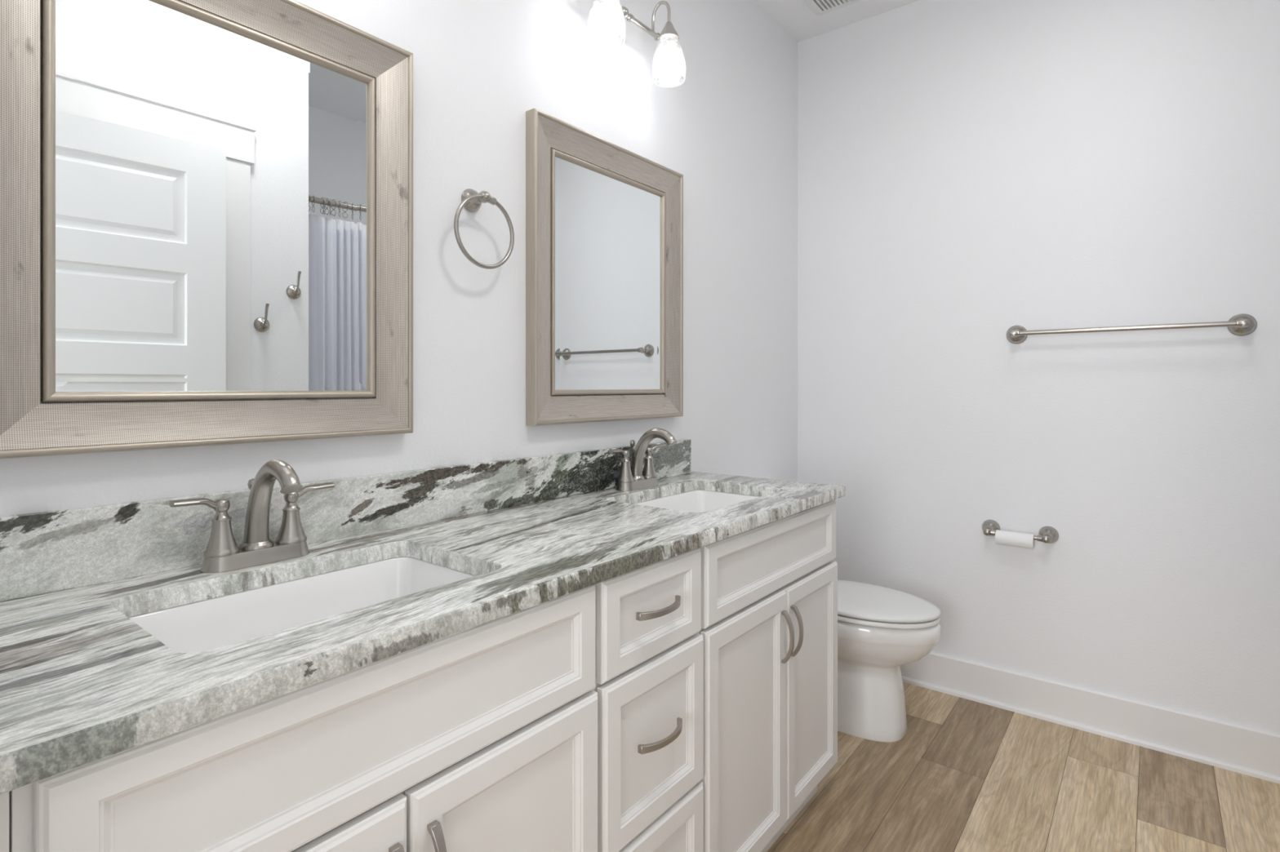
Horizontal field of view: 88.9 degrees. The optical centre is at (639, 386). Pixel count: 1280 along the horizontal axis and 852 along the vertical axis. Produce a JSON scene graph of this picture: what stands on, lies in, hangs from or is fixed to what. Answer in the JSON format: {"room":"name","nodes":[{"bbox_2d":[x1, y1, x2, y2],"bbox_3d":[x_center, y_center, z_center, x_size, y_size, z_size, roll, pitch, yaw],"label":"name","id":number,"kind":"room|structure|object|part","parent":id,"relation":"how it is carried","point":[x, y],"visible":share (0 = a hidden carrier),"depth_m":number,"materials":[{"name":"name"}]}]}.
{"room":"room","nodes":[
{"label":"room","id":0,"kind":"room"},
{"bbox_2d":[0,0,797,516],"bbox_3d":[-0.893,-0.155,0.990,0.100,2.790,5.246,0,0,38],"label":"wall","id":1,"kind":"structure","parent":0,"point":[730,128],"depth_m":1.71,"materials":[{"name":"white paint"}]},
{"bbox_2d":[0,0,413,458],"bbox_3d":[-0.695,-0.303,1.129,0.035,0.803,0.659,0,0,38],"label":"wall mirror","id":2,"kind":"object","parent":1,"relation":"attached to","point":[200,199],"visible":1,"depth_m":1.09,"materials":[{"name":"wood"}]},
{"bbox_2d":[55,0,367,391],"bbox_3d":[-0.705,-0.303,1.137,0.008,0.623,0.479,0,0,38],"label":"mirror glass","id":3,"kind":"object","parent":2,"relation":"attached to","point":[211,170],"depth_m":1.09,"materials":[{"name":"silver metal"}]},
{"bbox_2d":[0,439,691,601],"bbox_3d":[-0.394,0.238,1.523,0.020,0.114,1.810,0,0,38],"label":"backsplash","id":4,"kind":"structure","parent":1,"relation":"attached to","point":[41,553],"depth_m":1.18,"materials":[{"name":"stone"}]},
{"bbox_2d":[453,188,514,269],"bbox_3d":[-0.373,-0.368,1.514,0.066,0.193,0.170,0,0,38],"label":"towel ring","id":5,"kind":"object","parent":1,"relation":"attached to","point":[472,201],"visible":1,"depth_m":1.51,"materials":[{"name":"silver metal"}]},
{"bbox_3d":[-0.372,-0.437,1.515,0.066,0.054,0.056,0,0,38],"label":"post","id":6,"kind":"part","parent":5,"relation":"part of","materials":[{"name":"silver metal"}]},
{"bbox_2d":[525,108,683,426],"bbox_3d":[-0.073,-0.303,1.917,0.035,0.804,0.661,0,0,38],"label":"wall mirror","id":7,"kind":"object","parent":1,"relation":"attached to","point":[604,220],"visible":1,"depth_m":1.86,"materials":[{"name":"wood"}]},
{"bbox_2d":[555,156,661,390],"bbox_3d":[-0.083,-0.303,1.924,0.008,0.624,0.481,0,0,38],"label":"mirror glass","id":8,"kind":"object","parent":7,"relation":"attached to","point":[608,223],"depth_m":1.90,"materials":[{"name":"silver metal"}]},
{"bbox_2d":[587,0,685,87],"bbox_3d":[-0.030,-1.038,1.859,0.176,0.246,0.383,0,0,38],"label":"vanity light","id":9,"kind":"object","parent":1,"relation":"attached to","point":[608,17],"visible":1,"depth_m":1.91,"materials":[{"name":"white glass"}]},
{"bbox_3d":[-0.088,-0.980,1.725,0.101,0.130,0.101,0,0,38],"label":"lamp shade","id":10,"kind":"part","parent":9,"relation":"part of","materials":[{"name":"white glass"}]},
{"bbox_3d":[-0.088,-1.009,1.725,0.060,0.105,0.060,0,0,38],"label":"bulb","id":11,"kind":"part","parent":9,"relation":"part of","materials":[{"name":"white glass"}]},
{"bbox_3d":[-0.077,-1.073,1.896,0.055,0.116,0.116,0,0,38],"label":"plate","id":12,"kind":"part","parent":9,"relation":"part of","materials":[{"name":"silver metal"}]},
{"bbox_3d":[0.063,-1.119,1.965,0.071,0.084,0.010,0,0,38],"label":"arm","id":13,"kind":"part","parent":9,"relation":"part of","materials":[{"name":"silver metal"}]},
{"bbox_3d":[0.086,-0.980,1.947,0.101,0.130,0.101,0,0,38],"label":"lamp shade","id":14,"kind":"part","parent":9,"relation":"part of","materials":[{"name":"white glass"}]},
{"bbox_3d":[0.086,-1.009,1.947,0.060,0.105,0.060,0,0,38],"label":"bulb","id":15,"kind":"part","parent":9,"relation":"part of","materials":[{"name":"white glass"}]},
{"bbox_2d":[753,0,918,42],"bbox_3d":[0.096,-1.600,0.208,2.620,0.100,5.246,0,0,38],"label":"ceiling","id":16,"kind":"structure","parent":0,"point":[795,17],"depth_m":2.72,"materials":[{"name":"white paint"}]},
{"bbox_2d":[802,0,862,16],"bbox_3d":[0.760,-1.540,2.509,0.296,0.020,0.296,0,0,38],"label":"exhaust fan","id":17,"kind":"object","parent":16,"relation":"attached to","point":[819,7],"visible":1,"depth_m":2.62,"materials":[{"name":"white plastic"}]},
{"bbox_2d":[766,681,1279,851],"bbox_3d":[0.065,1.215,0.169,2.420,0.050,5.146,0,0,38],"label":"floor","id":18,"kind":"structure","parent":0,"point":[964,775],"depth_m":1.89,"materials":[{"name":"brown wood"}]},
{"bbox_2d":[0,499,837,851],"bbox_3d":[-0.175,0.758,1.360,0.565,0.864,1.813,0,0,38],"label":"vanity cabinet","id":19,"kind":"object","parent":18,"relation":"on","point":[686,702],"visible":0.94,"depth_m":1.01,"materials":[{"name":"white paint"}]},
{"bbox_3d":[-0.400,0.807,0.682,0.018,0.588,0.344,0,0,38],"label":"door","id":20,"kind":"part","parent":19,"relation":"part of","materials":[{"name":"white paint"}]},
{"bbox_3d":[-0.288,0.622,0.785,0.030,0.127,0.014,0,0,38],"label":"handle","id":21,"kind":"part","parent":19,"relation":"part of","materials":[{"name":"silver metal"}]},
{"bbox_2d":[0,471,845,795],"bbox_3d":[-0.176,0.311,1.379,0.540,0.030,1.855,0,0,38],"label":"countertop","id":22,"kind":"structure","parent":19,"relation":"on","point":[82,683],"depth_m":0.86,"materials":[{"name":"stone"}]},
{"bbox_2d":[168,459,334,573],"bbox_3d":[-0.643,0.207,1.097,0.197,0.178,0.197,0,0,-8],"label":"faucet","id":23,"kind":"object","parent":22,"relation":"on","point":[221,554],"visible":1,"depth_m":1.08,"materials":[{"name":"silver metal"}]},
{"bbox_3d":[-0.698,0.190,1.037,0.024,0.028,0.082,0,0,35],"label":"lever","id":24,"kind":"part","parent":23,"relation":"part of","materials":[{"name":"silver metal"}]},
{"bbox_3d":[-0.681,0.237,1.061,0.049,0.070,0.049,0,0,38],"label":"handle","id":25,"kind":"part","parent":23,"relation":"part of","materials":[{"name":"silver metal"}]},
{"bbox_3d":[-0.662,0.216,1.115,0.017,0.118,0.017,0,0,38],"label":"lift rod","id":26,"kind":"part","parent":23,"relation":"part of","materials":[{"name":"silver metal"}]},
{"bbox_3d":[-0.647,0.283,1.104,0.058,0.024,0.167,0,0,38],"label":"plate","id":27,"kind":"part","parent":23,"relation":"part of","materials":[{"name":"silver metal"}]},
{"bbox_3d":[-0.604,0.196,1.070,0.170,0.156,0.051,0,0,38],"label":"spout","id":28,"kind":"part","parent":23,"relation":"part of","materials":[{"name":"silver metal"}]},
{"bbox_3d":[-0.613,0.237,1.147,0.049,0.070,0.049,0,0,38],"label":"handle","id":29,"kind":"part","parent":23,"relation":"part of","materials":[{"name":"silver metal"}]},
{"bbox_3d":[-0.594,0.190,1.168,0.024,0.028,0.082,0,0,42],"label":"lever","id":30,"kind":"part","parent":23,"relation":"part of","materials":[{"name":"silver metal"}]},
{"bbox_2d":[128,556,475,653],"bbox_3d":[-0.477,0.402,0.986,0.340,0.150,0.500,0,0,38],"label":"sink","id":31,"kind":"object","parent":22,"relation":"in","point":[204,625],"visible":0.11,"depth_m":1.08,"materials":[{"name":"white ceramic"}]},
{"bbox_2d":[608,427,677,491],"bbox_3d":[-0.004,0.207,1.906,0.197,0.178,0.197,0,0,-8],"label":"faucet","id":32,"kind":"object","parent":22,"relation":"on","point":[632,477],"visible":1,"depth_m":1.89,"materials":[{"name":"silver metal"}]},
{"bbox_3d":[-0.058,0.190,1.847,0.024,0.028,0.082,0,0,35],"label":"lever","id":33,"kind":"part","parent":32,"relation":"part of","materials":[{"name":"silver metal"}]},
{"bbox_3d":[-0.041,0.237,1.871,0.049,0.070,0.049,0,0,38],"label":"handle","id":34,"kind":"part","parent":32,"relation":"part of","materials":[{"name":"silver metal"}]},
{"bbox_3d":[-0.022,0.216,1.925,0.017,0.118,0.017,0,0,38],"label":"lift rod","id":35,"kind":"part","parent":32,"relation":"part of","materials":[{"name":"silver metal"}]},
{"bbox_3d":[-0.007,0.283,1.913,0.058,0.024,0.167,0,0,38],"label":"plate","id":36,"kind":"part","parent":32,"relation":"part of","materials":[{"name":"silver metal"}]},
{"bbox_3d":[0.026,0.237,1.956,0.049,0.070,0.049,0,0,38],"label":"handle","id":37,"kind":"part","parent":32,"relation":"part of","materials":[{"name":"silver metal"}]},
{"bbox_3d":[0.035,0.196,1.880,0.170,0.156,0.051,0,0,38],"label":"spout","id":38,"kind":"part","parent":32,"relation":"part of","materials":[{"name":"silver metal"}]},
{"bbox_3d":[0.046,0.190,1.978,0.024,0.028,0.082,0,0,42],"label":"lever","id":39,"kind":"part","parent":32,"relation":"part of","materials":[{"name":"silver metal"}]},
{"bbox_2d":[633,489,759,512],"bbox_3d":[0.161,0.402,1.794,0.340,0.150,0.500,0,0,38],"label":"sink","id":40,"kind":"object","parent":22,"relation":"in","point":[697,500],"visible":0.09,"depth_m":2.00,"materials":[{"name":"white ceramic"}]},
{"bbox_3d":[-0.256,0.622,0.826,0.030,0.127,0.014,0,0,38],"label":"handle","id":41,"kind":"part","parent":19,"relation":"part of","materials":[{"name":"silver metal"}]},
{"bbox_3d":[-0.182,0.807,0.959,0.018,0.588,0.350,0,0,38],"label":"door","id":42,"kind":"part","parent":19,"relation":"part of","materials":[{"name":"white paint"}]},
{"bbox_3d":[0.027,0.420,1.230,0.018,0.174,0.306,0,0,38],"label":"drawer","id":43,"kind":"part","parent":19,"relation":"part of","materials":[{"name":"white paint"}]},
{"bbox_3d":[0.031,0.662,1.228,0.018,0.298,0.312,0,0,38],"label":"drawer","id":44,"kind":"part","parent":19,"relation":"part of","materials":[{"name":"white paint"}]},
{"bbox_3d":[0.044,0.413,1.212,0.030,0.014,0.127,0,0,38],"label":"handle","id":45,"kind":"part","parent":19,"relation":"part of","materials":[{"name":"silver metal"}]},
{"bbox_3d":[0.047,0.650,1.209,0.030,0.014,0.127,0,0,38],"label":"handle","id":46,"kind":"part","parent":19,"relation":"part of","materials":[{"name":"silver metal"}]},
{"bbox_3d":[0.031,0.960,1.228,0.018,0.284,0.312,0,0,38],"label":"drawer","id":47,"kind":"part","parent":19,"relation":"part of","materials":[{"name":"white paint"}]},
{"bbox_3d":[0.249,0.807,1.504,0.018,0.588,0.372,0,0,38],"label":"door","id":48,"kind":"part","parent":19,"relation":"part of","materials":[{"name":"white paint"}]},
{"bbox_3d":[0.366,0.622,1.613,0.030,0.127,0.014,0,0,38],"label":"handle","id":49,"kind":"part","parent":19,"relation":"part of","materials":[{"name":"silver metal"}]},
{"bbox_3d":[0.399,0.622,1.655,0.030,0.127,0.014,0,0,38],"label":"handle","id":50,"kind":"part","parent":19,"relation":"part of","materials":[{"name":"silver metal"}]},
{"bbox_3d":[0.470,0.807,1.784,0.018,0.588,0.336,0,0,38],"label":"door","id":51,"kind":"part","parent":19,"relation":"part of","materials":[{"name":"white paint"}]},
{"bbox_2d":[837,579,941,742],"bbox_3d":[0.717,0.804,2.375,0.704,0.772,0.440,0,0,38],"label":"toilet","id":52,"kind":"object","parent":18,"relation":"on","point":[881,629],"visible":0.52,"depth_m":2.20,"materials":[{"name":"white ceramic"}]},
{"bbox_3d":[0.806,0.777,2.304,0.470,0.015,0.369,0,0,38],"label":"seat","id":53,"kind":"part","parent":52,"relation":"part of","materials":[{"name":"white plastic"}]},
{"bbox_3d":[0.803,0.755,2.307,0.483,0.020,0.372,0,0,38],"label":"lid","id":54,"kind":"part","parent":52,"relation":"part of","materials":[{"name":"white plastic"}]},
{"bbox_2d":[797,0,1279,733],"bbox_3d":[1.730,-0.155,2.196,2.520,2.790,0.100,0,0,38],"label":"wall","id":55,"kind":"structure","parent":0,"point":[970,171],"depth_m":2.32,"materials":[{"name":"white paint"}]},
{"bbox_2d":[982,520,1058,543],"bbox_3d":[1.369,0.532,2.365,0.247,0.062,0.085,0,0,38],"label":"toilet paper holder","id":56,"kind":"object","parent":55,"relation":"attached to","point":[1047,535],"visible":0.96,"depth_m":2.33,"materials":[{"name":"silver metal"}]},
{"bbox_3d":[1.297,0.532,2.423,0.062,0.062,0.085,0,0,38],"label":"post","id":57,"kind":"part","parent":56,"relation":"part of","materials":[{"name":"silver metal"}]},
{"bbox_2d":[995,529,1035,549],"bbox_3d":[1.349,0.550,2.347,0.119,0.052,0.052,0,0,38],"label":"toilet paper roll","id":58,"kind":"object","parent":56,"relation":"hanging from","point":[1025,540],"visible":0.98,"depth_m":2.33,"materials":[{"name":"white paper"}]},
{"bbox_3d":[1.442,0.532,2.308,0.062,0.062,0.085,0,0,38],"label":"post","id":59,"kind":"part","parent":56,"relation":"part of","materials":[{"name":"silver metal"}]},
{"bbox_2d":[900,651,1279,784],"bbox_3d":[1.361,1.120,2.407,1.680,0.139,0.028,0,0,38],"label":"baseboard","id":60,"kind":"structure","parent":55,"relation":"attached to","point":[1252,752],"depth_m":2.22,"materials":[{"name":"white paint"}]},
{"bbox_2d":[1006,314,1257,344],"bbox_3d":[1.603,-0.191,2.181,0.680,0.069,0.082,0,0,38],"label":"towel bar","id":61,"kind":"object","parent":55,"relation":"attached to","point":[1240,325],"visible":1,"depth_m":2.10,"materials":[{"name":"silver metal"}]},
{"bbox_3d":[1.363,-0.191,2.370,0.069,0.069,0.082,0,0,38],"label":"post","id":62,"kind":"part","parent":61,"relation":"part of","materials":[{"name":"silver metal"}]},
{"bbox_3d":[1.843,-0.191,1.991,0.069,0.069,0.082,0,0,38],"label":"post","id":63,"kind":"part","parent":61,"relation":"part of","materials":[{"name":"silver metal"}]}
]}

